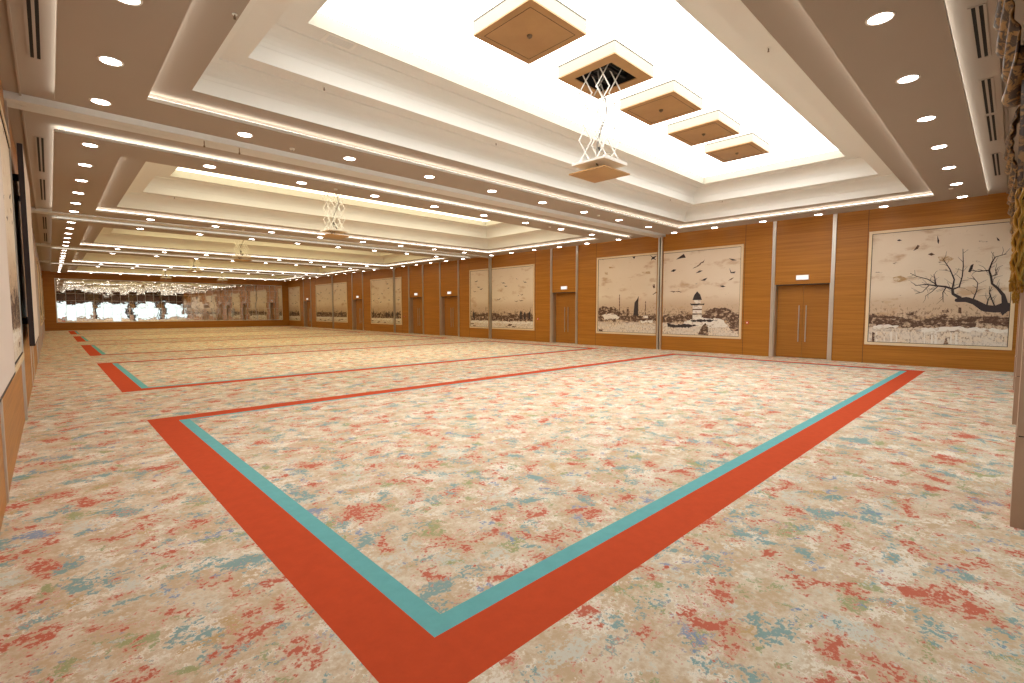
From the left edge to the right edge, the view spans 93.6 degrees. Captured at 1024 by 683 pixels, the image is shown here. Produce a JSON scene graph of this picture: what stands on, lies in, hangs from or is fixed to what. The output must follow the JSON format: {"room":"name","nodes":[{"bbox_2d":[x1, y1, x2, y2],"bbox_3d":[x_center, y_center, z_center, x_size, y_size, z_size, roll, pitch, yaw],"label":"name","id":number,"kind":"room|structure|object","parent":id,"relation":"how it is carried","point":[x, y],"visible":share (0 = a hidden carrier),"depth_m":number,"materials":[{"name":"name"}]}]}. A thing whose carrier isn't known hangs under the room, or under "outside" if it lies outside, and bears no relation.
{"room":"hotel ballroom","nodes":[
{"label":"hotel ballroom","id":0,"kind":"room"},
{"bbox_2d":[0,79,44,530],"bbox_3d":[-19.967,-2.078,19.899,0.420,5.070,58.300,-4,5,-44],"label":"wall","id":1,"kind":"structure","parent":0,"point":[13,399],"depth_m":7.14,"materials":[{"name":"brown wood"}]},
{"bbox_2d":[0,399,9,503],"bbox_3d":[-4.616,-1.057,4.243,0.014,5.060,0.110,-4,5,-44],"label":"trim","id":2,"kind":"structure","parent":1,"relation":"attached to","point":[1,402],"depth_m":4.35,"materials":[{"name":"metal"}]},
{"bbox_2d":[0,150,15,401],"bbox_3d":[-3.409,-1.229,3.031,0.098,3.280,4.000,-4,5,-44],"label":"wall mural","id":3,"kind":"object","parent":1,"relation":"attached to","point":[7,360],"visible":1,"depth_m":4.01,"materials":[{"name":"fabric"}]},
{"bbox_2d":[0,101,23,378],"bbox_3d":[-6.538,-1.318,6.252,0.040,3.320,3.380,-4,5,-44],"label":"wall mural","id":4,"kind":"object","parent":1,"relation":"attached to","point":[5,146],"visible":0.65,"depth_m":6.54,"materials":[{"name":"beige paper"}]},
{"bbox_2d":[4,100,27,419],"bbox_3d":[-7.815,-1.224,7.586,0.030,4.960,0.200,-4,5,-44],"label":"trim","id":5,"kind":"structure","parent":1,"relation":"attached to","point":[5,101],"depth_m":7.55,"materials":[{"name":"metal"}]},
{"bbox_2d":[6,0,43,266],"bbox_3d":[-19.968,-4.627,20.303,0.025,0.035,56.680,-4,5,-44],"label":"trim","id":6,"kind":"structure","parent":1,"relation":"attached to","point":[7,1],"depth_m":6.92,"materials":[{"name":"paint"}]},
{"bbox_2d":[12,143,38,345],"bbox_3d":[-9.269,-1.643,9.174,0.163,3.270,3.800,-4,5,-44],"label":"wall mural","id":7,"kind":"object","parent":1,"relation":"attached to","point":[31,320],"visible":0.94,"depth_m":7.91,"materials":[{"name":"fabric"}]},
{"bbox_2d":[32,228,40,352],"bbox_3d":[-19.361,-2.052,19.582,0.014,5.060,0.110,-4,5,-44],"label":"trim","id":8,"kind":"structure","parent":1,"relation":"attached to","point":[32,228],"depth_m":19.55,"materials":[{"name":"metal"}]},
{"bbox_2d":[33,234,40,344],"bbox_3d":[-20.828,-2.151,21.108,0.014,5.060,0.110,-4,5,-44],"label":"trim","id":9,"kind":"structure","parent":1,"relation":"attached to","point":[33,234],"depth_m":21.07,"materials":[{"name":"metal"}]},
{"bbox_2d":[34,239,41,347],"bbox_3d":[-22.144,-2.240,22.477,0.014,5.060,0.110,-4,5,-44],"label":"trim","id":10,"kind":"structure","parent":1,"relation":"attached to","point":[34,239],"depth_m":22.45,"materials":[{"name":"metal"}]},
{"bbox_2d":[36,257,41,325],"bbox_3d":[-23.186,-2.442,23.572,0.040,3.320,0.920,-4,5,-44],"label":"wall mural","id":11,"kind":"object","parent":1,"relation":"attached to","point":[36,257],"visible":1,"depth_m":23.24,"materials":[{"name":"beige paper"}]},
{"bbox_2d":[37,260,42,323],"bbox_3d":[-25.014,-2.565,25.473,0.040,3.320,3.680,-4,5,-44],"label":"wall mural","id":12,"kind":"object","parent":1,"relation":"attached to","point":[37,260],"visible":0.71,"depth_m":26.46,"materials":[{"name":"beige paper"}]},
{"bbox_2d":[39,269,43,321],"bbox_3d":[-30.393,-2.928,31.069,0.040,3.320,2.940,-4,5,-44],"label":"wall mural","id":13,"kind":"object","parent":1,"relation":"attached to","point":[39,269],"visible":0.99,"depth_m":30.03,"materials":[{"name":"beige paper"}]},
{"bbox_2d":[41,271,288,330],"bbox_3d":[-32.620,-3.885,47.751,19.960,5.070,0.300,-4,5,-44],"label":"wall","id":14,"kind":"structure","parent":0,"point":[51,324],"depth_m":45.42,"materials":[{"name":"brown wood"}]},
{"bbox_2d":[54,278,282,322],"bbox_3d":[-32.480,-3.929,47.646,18.500,3.830,0.040,-4,5,-44],"label":"wall mirror","id":15,"kind":"object","parent":14,"relation":"attached to","point":[77,300],"visible":1,"depth_m":46.38,"materials":[{"name":"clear mirror"}]},
{"bbox_2d":[0,326,1023,682],"bbox_3d":[-12.436,-0.007,27.134,20.460,0.001,57.700,-4,5,-44],"label":"floor","id":16,"kind":"structure","parent":0,"point":[254,504],"depth_m":4.09,"materials":[{"name":"carpet"}]},
{"bbox_2d":[0,0,1023,280],"bbox_3d":[-12.579,-5.601,26.704,19.960,1.320,57.600,-4,5,-44],"label":"ceiling","id":17,"kind":"structure","parent":0,"point":[267,68],"depth_m":9.87,"materials":[{"name":"paint"}]},
{"bbox_2d":[22,0,43,60],"bbox_3d":[-5.631,-3.690,5.665,0.152,0.010,1.900,-4,5,-44],"label":"ceiling vent","id":18,"kind":"object","parent":17,"relation":"in","point":[32,9],"visible":1,"depth_m":5.65,"materials":[{"name":"metal"}]},
{"bbox_2d":[34,136,45,171],"bbox_3d":[-10.165,-3.996,10.382,0.152,0.010,3.200,-4,5,-44],"label":"ceiling vent","id":19,"kind":"object","parent":17,"relation":"in","point":[40,142],"visible":1,"depth_m":10.18,"materials":[{"name":"metal"}]},
{"bbox_2d":[38,178,46,199],"bbox_3d":[-13.003,-4.187,13.334,0.152,0.010,3.200,-4,5,-44],"label":"ceiling vent","id":20,"kind":"object","parent":17,"relation":"in","point":[42,182],"visible":1,"depth_m":13.12,"materials":[{"name":"metal"}]},
{"bbox_2d":[41,216,47,228],"bbox_3d":[-17.849,-4.514,18.375,0.152,0.010,3.600,-4,5,-44],"label":"ceiling vent","id":21,"kind":"object","parent":17,"relation":"in","point":[44,219],"visible":1,"depth_m":18.38,"materials":[{"name":"metal"}]},
{"bbox_2d":[77,163,92,166],"bbox_3d":[-9.421,-3.891,10.618,0.272,0.009,0.272,-4,5,-44],"label":"recessed light","id":22,"kind":"object","parent":17,"relation":"in","point":[80,164],"visible":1,"depth_m":10.63,"materials":[{"name":"white ceramic"}]},
{"bbox_2d":[81,143,98,147],"bbox_3d":[-8.189,-3.808,9.336,0.272,0.009,0.272,-4,5,-44],"label":"recessed light","id":23,"kind":"object","parent":17,"relation":"in","point":[84,144],"visible":1,"depth_m":9.35,"materials":[{"name":"white ceramic"}]},
{"bbox_2d":[89,98,111,105],"bbox_3d":[-6.327,-3.682,7.399,0.272,0.009,0.272,-4,5,-44],"label":"recessed light","id":24,"kind":"object","parent":17,"relation":"in","point":[98,101],"visible":1,"depth_m":7.38,"materials":[{"name":"white ceramic"}]},
{"bbox_2d":[97,55,123,66],"bbox_3d":[-5.164,-3.604,6.189,0.272,0.009,0.272,-4,5,-44],"label":"recessed light","id":25,"kind":"object","parent":17,"relation":"in","point":[111,61],"visible":1,"depth_m":6.20,"materials":[{"name":"white ceramic"}]},
{"bbox_2d":[117,0,142,5],"bbox_3d":[-3.953,-3.522,4.928,0.272,0.009,0.272,-4,5,-44],"label":"recessed light","id":26,"kind":"object","parent":17,"relation":"in","point":[128,2],"visible":1,"depth_m":5.01,"materials":[{"name":"white ceramic"}]},
{"bbox_2d":[63,248,372,268],"bbox_3d":[-20.555,-5.536,34.996,18.680,0.012,9.560,-4,5,-44],"label":"recessed light","id":27,"kind":"object","parent":17,"relation":"in","point":[63,248],"visible":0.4,"depth_m":29.24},
{"bbox_2d":[236,132,252,137],"bbox_3d":[-4.880,-3.772,8.784,0.272,0.009,0.272,-4,5,-44],"label":"recessed light","id":28,"kind":"object","parent":17,"relation":"in","point":[242,134],"visible":1,"depth_m":8.77,"materials":[{"name":"white ceramic"}]},
{"bbox_2d":[55,217,469,257],"bbox_3d":[-12.663,-5.003,26.787,18.680,0.012,9.560,-4,5,-44],"label":"recessed light","id":29,"kind":"object","parent":17,"relation":"in","point":[55,217],"visible":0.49,"depth_m":21.00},
{"bbox_2d":[84,244,442,265],"bbox_3d":[-12.648,-5.010,26.814,16.970,0.012,7.750,-4,5,-44],"label":"recessed light","id":30,"kind":"object","parent":17,"relation":"in","point":[84,244],"visible":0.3,"depth_m":28.23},
{"bbox_2d":[176,167,490,221],"bbox_3d":[-4.757,-5.747,18.522,13.290,0.030,4.070,-4,5,-44],"label":"strip light","id":31,"kind":"object","parent":17,"relation":"attached to","point":[178,168],"visible":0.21,"depth_m":18.34,"materials":[{"name":"white plastic"}]},
{"bbox_2d":[321,33,357,50],"bbox_3d":[-2.768,-4.804,7.719,0.500,0.012,0.260,-4,5,-44],"label":"ceiling vent","id":32,"kind":"object","parent":17,"relation":"attached to","point":[327,35],"visible":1,"depth_m":7.71,"materials":[{"name":"beige metal"}]},
{"bbox_2d":[325,35,352,48],"bbox_3d":[-2.767,-4.805,7.718,0.390,0.007,0.167,-4,5,-44],"label":"grille","id":33,"kind":"object","parent":32,"relation":"attached to","point":[327,36],"depth_m":7.72,"materials":[{"name":"metal"}]},
{"bbox_2d":[97,209,594,251],"bbox_3d":[-4.757,-4.477,18.605,16.970,0.012,7.750,-4,5,-44],"label":"recessed light","id":34,"kind":"object","parent":17,"relation":"in","point":[97,209],"visible":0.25,"depth_m":19.59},
{"bbox_2d":[343,157,355,160],"bbox_3d":[-3.433,-3.862,10.169,0.272,0.009,0.272,-4,5,-44],"label":"recessed light","id":35,"kind":"object","parent":17,"relation":"in","point":[344,158],"visible":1,"depth_m":10.15,"materials":[{"name":"white ceramic"}]},
{"bbox_2d":[148,96,928,226],"bbox_3d":[3.135,-3.944,10.395,16.970,0.012,7.750,-4,5,-44],"label":"recessed light","id":36,"kind":"object","parent":17,"relation":"in","point":[148,96],"visible":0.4,"depth_m":14.34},
{"bbox_2d":[318,0,837,176],"bbox_3d":[3.135,-5.214,10.313,13.290,0.030,4.070,-4,5,-44],"label":"panel","id":37,"kind":"object","parent":17,"relation":"attached to","point":[679,48],"visible":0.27,"depth_m":8.83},
{"bbox_2d":[473,0,586,63],"bbox_3d":[0.276,-4.869,7.503,1.256,0.286,1.256,-4,5,-44],"label":"ceiling box","id":38,"kind":"object","parent":37,"relation":"attached to","point":[528,31],"visible":1,"depth_m":7.34,"materials":[{"name":"brown wood"}]},
{"bbox_2d":[558,39,653,98],"bbox_3d":[1.733,-4.985,8.897,1.256,0.236,1.256,-4,5,-44],"label":"ceiling box","id":39,"kind":"object","parent":37,"relation":"attached to","point":[636,69],"visible":0.88,"depth_m":8.68,"materials":[{"name":"brown wood"}]},
{"bbox_2d":[569,63,629,182],"bbox_3d":[1.618,-4.037,8.847,0.800,1.912,0.800,-4,5,-44],"label":"lift","id":40,"kind":"object","parent":39,"relation":"hanging from","point":[601,168],"visible":0.98,"depth_m":8.81,"materials":[{"name":"white metal"}]},
{"bbox_2d":[572,154,626,169],"bbox_3d":[1.618,-3.278,8.896,0.720,0.060,0.720,-4,5,-44],"label":"tray","id":41,"kind":"object","parent":40,"relation":"on","point":[607,160],"depth_m":8.75,"materials":[{"name":"white metal"}]},
{"bbox_2d":[620,79,702,125],"bbox_3d":[3.191,-5.050,10.294,1.256,0.286,1.256,-4,5,-44],"label":"ceiling box","id":42,"kind":"object","parent":37,"relation":"attached to","point":[668,100],"visible":1,"depth_m":10.07,"materials":[{"name":"brown wood"}]},
{"bbox_2d":[667,109,740,145],"bbox_3d":[4.663,-5.142,11.703,1.256,0.286,1.256,-4,5,-44],"label":"ceiling box","id":43,"kind":"object","parent":37,"relation":"attached to","point":[712,125],"visible":1,"depth_m":11.47,"materials":[{"name":"brown wood"}]},
{"bbox_2d":[704,132,769,162],"bbox_3d":[6.135,-5.233,13.112,1.256,0.286,1.256,-4,5,-44],"label":"ceiling box","id":44,"kind":"object","parent":37,"relation":"attached to","point":[751,144],"visible":1,"depth_m":12.87,"materials":[{"name":"brown wood"}]},
{"bbox_2d":[865,11,895,25],"bbox_3d":[4.043,-3.545,5.281,0.272,0.009,0.272,-4,5,-44],"label":"recessed light","id":45,"kind":"object","parent":17,"relation":"in","point":[879,18],"visible":1,"depth_m":5.28,"materials":[{"name":"white glass"}]},
{"bbox_2d":[896,74,920,83],"bbox_3d":[5.490,-3.635,6.666,0.272,0.009,0.272,-4,5,-44],"label":"recessed light","id":46,"kind":"object","parent":17,"relation":"in","point":[909,78],"visible":1,"depth_m":6.66,"materials":[{"name":"white glass"}]},
{"bbox_2d":[916,115,936,121],"bbox_3d":[6.937,-3.725,8.051,0.272,0.009,0.272,-4,5,-44],"label":"recessed light","id":47,"kind":"object","parent":17,"relation":"in","point":[926,118],"visible":1,"depth_m":8.03,"materials":[{"name":"white glass"}]},
{"bbox_2d":[930,144,948,148],"bbox_3d":[8.384,-3.815,9.436,0.272,0.009,0.272,-4,5,-44],"label":"recessed light","id":48,"kind":"object","parent":17,"relation":"in","point":[944,145],"visible":1,"depth_m":9.41,"materials":[{"name":"white glass"}]},
{"bbox_2d":[967,2,990,59],"bbox_3d":[5.631,-3.697,5.784,1.550,0.010,0.152,-4,5,-44],"label":"ceiling vent","id":49,"kind":"object","parent":17,"relation":"in","point":[978,14],"visible":1,"depth_m":5.70,"materials":[{"name":"metal"}]},
{"bbox_2d":[978,77,995,114],"bbox_3d":[7.435,-3.809,7.511,1.750,0.010,0.152,-4,5,-44],"label":"ceiling vent","id":50,"kind":"object","parent":17,"relation":"in","point":[986,86],"visible":1,"depth_m":7.43,"materials":[{"name":"metal"}]},
{"bbox_2d":[984,113,998,141],"bbox_3d":[8.788,-3.893,8.806,1.800,0.010,0.152,-4,5,-44],"label":"ceiling vent","id":51,"kind":"object","parent":17,"relation":"in","point":[991,124],"visible":1,"depth_m":8.73,"materials":[{"name":"metal"}]},
{"bbox_2d":[990,152,1001,175],"bbox_3d":[11.098,-4.037,11.017,2.400,0.010,0.152,-4,5,-44],"label":"ceiling vent","id":52,"kind":"object","parent":17,"relation":"in","point":[995,157],"visible":1,"depth_m":10.89,"materials":[{"name":"metal"}]},
{"bbox_3d":[-6.303,-5.508,16.968,1.256,0.236,1.256,-4,5,-44],"label":"ceiling box","id":53,"kind":"object","parent":17,"relation":"attached to","visible":0},
{"bbox_2d":[319,192,349,238],"bbox_3d":[-6.303,-4.623,17.026,0.800,1.802,0.800,-4,5,-44],"label":"lift","id":54,"kind":"object","parent":53,"relation":"hanging from","point":[336,231],"visible":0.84,"depth_m":17.01,"materials":[{"name":"white metal"}]},
{"bbox_2d":[320,228,348,233],"bbox_3d":[-6.303,-3.919,17.071,0.720,0.060,0.720,-4,5,-44],"label":"tray","id":55,"kind":"object","parent":54,"relation":"on","point":[330,230],"depth_m":16.98,"materials":[{"name":"white wood"}]},
{"bbox_3d":[-14.209,-6.040,25.164,1.256,0.236,1.256,-4,5,-44],"label":"ceiling box","id":56,"kind":"object","parent":17,"relation":"attached to","visible":0},
{"bbox_2d":[231,239,251,261],"bbox_3d":[-14.209,-5.155,25.221,0.800,1.802,0.800,-4,5,-44],"label":"lift","id":57,"kind":"object","parent":56,"relation":"hanging from","point":[239,256],"visible":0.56,"depth_m":25.23,"materials":[{"name":"white metal"}]},
{"bbox_2d":[232,255,250,257],"bbox_3d":[-14.209,-4.450,25.267,0.720,0.060,0.720,-4,5,-44],"label":"tray","id":58,"kind":"object","parent":57,"relation":"on","point":[237,256],"depth_m":25.17,"materials":[{"name":"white wood"}]},
{"bbox_3d":[-22.100,-6.573,33.374,1.256,0.236,1.256,-4,5,-44],"label":"ceiling box","id":59,"kind":"object","parent":17,"relation":"attached to","visible":0},
{"bbox_2d":[187,259,202,272],"bbox_3d":[-22.100,-5.688,33.431,0.800,1.802,0.800,-4,5,-44],"label":"lift","id":60,"kind":"object","parent":59,"relation":"hanging from","point":[191,269],"visible":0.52,"depth_m":33.42,"materials":[{"name":"white metal"}]},
{"bbox_2d":[288,192,1018,371],"bbox_3d":[-5.260,-2.991,33.978,0.420,5.070,58.300,-4,5,-44],"label":"wall","id":61,"kind":"structure","parent":0,"point":[803,245],"depth_m":18.54,"materials":[{"name":"brown wood"}]},
{"bbox_2d":[39,260,331,276],"bbox_3d":[-24.313,-5.799,38.949,19.960,0.110,0.460,-4,5,-44],"label":"trim","id":62,"kind":"structure","parent":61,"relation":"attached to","point":[44,261],"depth_m":36.16,"materials":[{"name":"paint"}]},
{"bbox_2d":[35,243,395,268],"bbox_3d":[-16.421,-5.266,30.739,19.960,0.110,0.460,-4,5,-44],"label":"trim","id":63,"kind":"structure","parent":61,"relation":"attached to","point":[36,244],"depth_m":28.24,"materials":[{"name":"paint"}]},
{"bbox_2d":[31,207,492,257],"bbox_3d":[-8.529,-4.734,22.529,19.960,0.110,0.460,-4,5,-44],"label":"trim","id":64,"kind":"structure","parent":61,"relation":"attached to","point":[33,210],"depth_m":19.39,"materials":[{"name":"paint"}]},
{"bbox_2d":[288,286,300,320],"bbox_3d":[-24.103,-4.177,53.253,0.040,3.700,3.340,-4,5,-44],"label":"wall mural","id":65,"kind":"object","parent":61,"relation":"attached to","point":[293,292],"visible":1,"depth_m":53.21,"materials":[{"name":"beige paper"}]},
{"bbox_2d":[303,279,304,326],"bbox_3d":[-22.163,-4.105,51.220,0.055,5.060,0.110,-4,5,-44],"label":"trim","id":66,"kind":"structure","parent":61,"relation":"attached to","point":[303,279],"depth_m":51.20,"materials":[{"name":"metal"}]},
{"bbox_2d":[304,301,310,326],"bbox_3d":[-21.345,-2.893,50.752,0.370,2.700,1.800,-4,5,-44],"label":"door","id":67,"kind":"structure","parent":61,"relation":"in","point":[307,306],"depth_m":51.26,"materials":[{"name":"wood"}]},
{"bbox_2d":[310,278,311,326],"bbox_3d":[-20.834,-4.016,49.837,0.055,5.060,0.110,-4,5,-44],"label":"trim","id":68,"kind":"structure","parent":61,"relation":"attached to","point":[310,278],"depth_m":49.84,"materials":[{"name":"metal"}]},
{"bbox_2d":[315,283,331,321],"bbox_3d":[-18.606,-3.806,47.535,0.040,3.700,3.900,-4,5,-44],"label":"wall mural","id":69,"kind":"object","parent":61,"relation":"attached to","point":[323,292],"visible":1,"depth_m":47.50,"materials":[{"name":"beige paper"}]},
{"bbox_2d":[331,276,333,328],"bbox_3d":[-17.122,-3.715,45.968,0.070,4.960,0.200,-4,5,-44],"label":"trim","id":70,"kind":"structure","parent":61,"relation":"attached to","point":[332,276],"depth_m":45.96,"materials":[{"name":"metal"}]},
{"bbox_2d":[3,90,665,237],"bbox_3d":[-0.638,-4.201,14.320,19.960,0.110,0.460,-4,5,-44],"label":"ceiling beam","id":71,"kind":"structure","parent":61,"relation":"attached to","point":[23,102],"depth_m":9.82,"materials":[{"name":"paint"}]},
{"bbox_2d":[333,282,347,322],"bbox_3d":[-16.017,-3.631,44.842,0.040,3.700,2.940,-4,5,-44],"label":"wall mural","id":72,"kind":"object","parent":61,"relation":"attached to","point":[339,289],"visible":1,"depth_m":44.78,"materials":[{"name":"beige paper"}]},
{"bbox_2d":[351,273,353,329],"bbox_3d":[-14.271,-3.573,43.010,0.055,5.060,0.110,-4,5,-44],"label":"trim","id":73,"kind":"structure","parent":61,"relation":"attached to","point":[351,273],"depth_m":42.96,"materials":[{"name":"metal"}]},
{"bbox_2d":[353,299,362,329],"bbox_3d":[-13.426,-2.358,42.514,0.370,2.700,1.880,-4,5,-44],"label":"door","id":74,"kind":"structure","parent":61,"relation":"in","point":[357,304],"depth_m":42.99,"materials":[{"name":"wood"}]},
{"bbox_2d":[362,272,363,330],"bbox_3d":[-12.887,-3.479,41.570,0.055,5.060,0.110,-4,5,-44],"label":"trim","id":75,"kind":"structure","parent":61,"relation":"attached to","point":[362,272],"depth_m":41.58,"materials":[{"name":"metal"}]},
{"bbox_2d":[370,278,393,324],"bbox_3d":[-10.639,-3.268,39.246,0.040,3.700,3.680,-4,5,-44],"label":"wall mural","id":76,"kind":"object","parent":61,"relation":"attached to","point":[381,290],"visible":1,"depth_m":39.20,"materials":[{"name":"beige paper"}]},
{"bbox_2d":[393,269,395,332],"bbox_3d":[-9.230,-3.182,37.759,0.070,4.960,0.200,-4,5,-44],"label":"trim","id":77,"kind":"structure","parent":61,"relation":"attached to","point":[394,303],"depth_m":37.73,"materials":[{"name":"metal"}]},
{"bbox_2d":[395,277,401,324],"bbox_3d":[-8.811,-3.145,37.345,0.040,3.700,0.920,-4,5,-44],"label":"wall mural","id":78,"kind":"object","parent":61,"relation":"attached to","point":[398,280],"visible":1,"depth_m":37.33,"materials":[{"name":"beige paper"}]},
{"bbox_2d":[408,266,409,332],"bbox_3d":[-7.764,-3.133,36.241,0.055,5.060,0.110,-4,5,-44],"label":"trim","id":79,"kind":"structure","parent":61,"relation":"attached to","point":[408,266],"depth_m":36.23,"materials":[{"name":"metal"}]},
{"bbox_2d":[410,297,422,333],"bbox_3d":[-6.953,-1.921,35.780,0.370,2.700,1.780,-4,5,-44],"label":"door","id":80,"kind":"structure","parent":61,"relation":"in","point":[416,318],"depth_m":36.14,"materials":[{"name":"wood"}]},
{"bbox_2d":[422,264,423,333],"bbox_3d":[-6.449,-3.045,34.873,0.055,5.060,0.110,-4,5,-44],"label":"trim","id":81,"kind":"structure","parent":61,"relation":"attached to","point":[422,264],"depth_m":34.84,"materials":[{"name":"metal"}]},
{"bbox_2d":[439,262,440,334],"bbox_3d":[-4.981,-2.946,33.346,0.055,5.060,0.110,-4,5,-44],"label":"trim","id":82,"kind":"structure","parent":61,"relation":"attached to","point":[439,262],"depth_m":33.30,"materials":[{"name":"metal"}]},
{"bbox_2d":[441,296,457,335],"bbox_3d":[-4.108,-1.729,32.820,0.370,2.700,1.960,-4,5,-44],"label":"door","id":83,"kind":"structure","parent":61,"relation":"in","point":[449,304],"depth_m":33.13,"materials":[{"name":"wood"}]},
{"bbox_2d":[457,260,459,336],"bbox_3d":[-3.542,-2.848,31.848,0.055,5.060,0.110,-4,5,-44],"label":"trim","id":84,"kind":"structure","parent":61,"relation":"attached to","point":[457,260],"depth_m":31.81,"materials":[{"name":"metal"}]},
{"bbox_2d":[469,268,487,328],"bbox_3d":[-2.103,-2.692,30.367,0.040,3.700,1.820,-4,5,-44],"label":"wall mural","id":85,"kind":"object","parent":61,"relation":"attached to","point":[478,278],"visible":1,"depth_m":30.36,"materials":[{"name":"beige paper"}]},
{"bbox_2d":[489,257,491,338],"bbox_3d":[-1.339,-2.649,29.549,0.070,4.960,0.200,-4,5,-44],"label":"trim","id":86,"kind":"structure","parent":61,"relation":"attached to","point":[490,258],"depth_m":29.50,"materials":[{"name":"metal"}]},
{"bbox_2d":[491,264,534,329],"bbox_3d":[0.008,-2.550,28.170,0.040,3.700,3.600,-4,5,-44],"label":"wall mural","id":87,"kind":"object","parent":61,"relation":"attached to","point":[513,287],"visible":1,"depth_m":28.06,"materials":[{"name":"beige paper"}]},
{"bbox_2d":[550,249,552,342],"bbox_3d":[2.114,-2.466,25.965,0.055,5.060,0.110,-4,5,-44],"label":"trim","id":88,"kind":"structure","parent":61,"relation":"attached to","point":[551,250],"depth_m":25.93,"materials":[{"name":"metal"}]},
{"bbox_2d":[552,292,575,342],"bbox_3d":[2.873,-1.258,25.558,0.370,2.700,1.630,-4,5,-44],"label":"door","id":89,"kind":"structure","parent":61,"relation":"in","point":[563,303],"depth_m":25.77,"materials":[{"name":"wood"}]},
{"bbox_2d":[575,245,577,343],"bbox_3d":[3.326,-2.385,24.704,0.055,5.060,0.110,-4,5,-44],"label":"trim","id":90,"kind":"structure","parent":61,"relation":"attached to","point":[576,303],"depth_m":24.72,"materials":[{"name":"metal"}]},
{"bbox_2d":[300,221,868,357],"bbox_3d":[-5.569,-2.993,34.001,0.014,5.070,50.052,-4,5,-44],"label":"trim","id":91,"kind":"structure","parent":61,"relation":"attached to","point":[868,221],"depth_m":18.82,"materials":[{"name":"silver metal"}]},
{"bbox_2d":[596,252,656,335],"bbox_3d":[5.318,-2.191,22.647,0.040,3.700,3.260,-4,5,-44],"label":"wall mural","id":92,"kind":"object","parent":61,"relation":"attached to","point":[626,285],"visible":1,"depth_m":22.56,"materials":[{"name":"beige paper"}]},
{"bbox_2d":[656,237,662,349],"bbox_3d":[6.553,-2.116,21.339,0.070,4.960,0.200,-4,5,-44],"label":"trim","id":93,"kind":"structure","parent":61,"relation":"attached to","point":[660,239],"depth_m":21.32,"materials":[{"name":"metal"}]},
{"bbox_2d":[662,244,743,338],"bbox_3d":[7.838,-2.021,20.025,0.040,3.700,3.380,-4,5,-44],"label":"wall mural","id":94,"kind":"object","parent":61,"relation":"attached to","point":[703,287],"visible":1,"depth_m":19.91,"materials":[{"name":"beige paper"}]},
{"bbox_2d":[769,221,776,356],"bbox_3d":[9.764,-1.950,18.007,0.055,5.060,0.110,-4,5,-44],"label":"trim","id":95,"kind":"structure","parent":61,"relation":"attached to","point":[774,222],"depth_m":17.99,"materials":[{"name":"metal"}]},
{"bbox_2d":[772,283,829,358],"bbox_3d":[10.575,-0.738,17.546,0.370,2.700,1.780,-4,5,-44],"label":"door","id":96,"kind":"structure","parent":61,"relation":"in","point":[801,311],"depth_m":17.62,"materials":[{"name":"wood"}]},
{"bbox_2d":[796,275,808,279],"bbox_3d":[10.437,-2.304,17.285,0.049,0.170,0.400,-4,5,-44],"label":"exit sign","id":97,"kind":"object","parent":61,"relation":"attached to","point":[798,277],"visible":1,"depth_m":17.26,"materials":[{"name":"white plastic"}]},
{"bbox_2d":[827,213,837,360],"bbox_3d":[11.079,-1.861,16.639,0.055,5.060,0.110,-4,5,-44],"label":"trim","id":98,"kind":"structure","parent":61,"relation":"attached to","point":[834,235],"depth_m":16.62,"materials":[{"name":"metal"}]},
{"bbox_2d":[864,219,1014,349],"bbox_3d":[12.943,-1.676,14.707,0.050,3.700,3.420,-4,5,-44],"label":"wall mural","id":99,"kind":"object","parent":61,"relation":"attached to","point":[945,286],"visible":0.98,"depth_m":14.59,"materials":[{"name":"beige paper"}]},
{"bbox_2d":[993,0,1007,192],"bbox_3d":[6.752,-3.740,6.630,19.960,0.035,0.080,-4,5,-44],"label":"trim","id":100,"kind":"structure","parent":61,"relation":"attached to","point":[994,1],"depth_m":7.49,"materials":[{"name":"paint"}]},
{"bbox_2d":[1010,325,1023,529],"bbox_3d":[4.434,-1.028,3.727,0.560,5.070,0.565,-4,5,-44],"label":"trim","id":101,"kind":"structure","parent":0,"point":[1017,489],"depth_m":3.85,"materials":[{"name":"paint"}]},
{"bbox_2d":[993,0,1023,293],"bbox_3d":[4.137,-1.966,3.975,1.161,3.134,0.287,-4,5,-44],"label":"curtain","id":102,"kind":"object","parent":101,"relation":"hanging from","point":[1009,48],"visible":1,"depth_m":3.78,"materials":[{"name":"brown fabric"}]},
{"bbox_2d":[1013,293,1020,389],"bbox_3d":[11.419,-1.462,10.414,0.600,5.070,0.565,-4,5,-44],"label":"trim","id":103,"kind":"structure","parent":0,"point":[1020,293],"depth_m":10.50,"materials":[{"name":"paint"}]},
{"bbox_2d":[1007,189,1017,303],"bbox_3d":[11.123,-2.400,10.662,1.201,3.134,0.287,-4,5,-44],"label":"swag","id":104,"kind":"object","parent":103,"relation":"hanging from","point":[1011,210],"visible":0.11,"depth_m":10.51,"materials":[{"name":"brown fabric"}]},
{"bbox_2d":[1012,292,1023,424],"bbox_3d":[8.100,-1.256,7.236,0.600,5.070,0.565,-4,5,-44],"label":"trim","id":105,"kind":"structure","parent":0,"point":[1021,317],"depth_m":7.32,"materials":[{"name":"paint"}]},
{"bbox_2d":[1003,104,1020,300],"bbox_3d":[7.803,-2.194,7.485,1.201,3.134,0.287,-4,5,-44],"label":"swag","id":106,"kind":"object","parent":105,"relation":"hanging from","point":[1011,167],"visible":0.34,"depth_m":7.25,"materials":[{"name":"brown fabric"}]},
{"bbox_3d":[-29.992,-7.106,41.583,1.256,0.236,1.256,-4,5,-44],"label":"ceiling box","id":107,"kind":"object","parent":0,"visible":0},
{"bbox_2d":[161,270,171,280],"bbox_3d":[-29.992,-6.221,41.641,0.800,1.802,0.800,-4,5,-44],"label":"lift","id":108,"kind":"object","parent":107,"relation":"hanging from","point":[168,277],"visible":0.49,"depth_m":41.64,"materials":[{"name":"white metal"}]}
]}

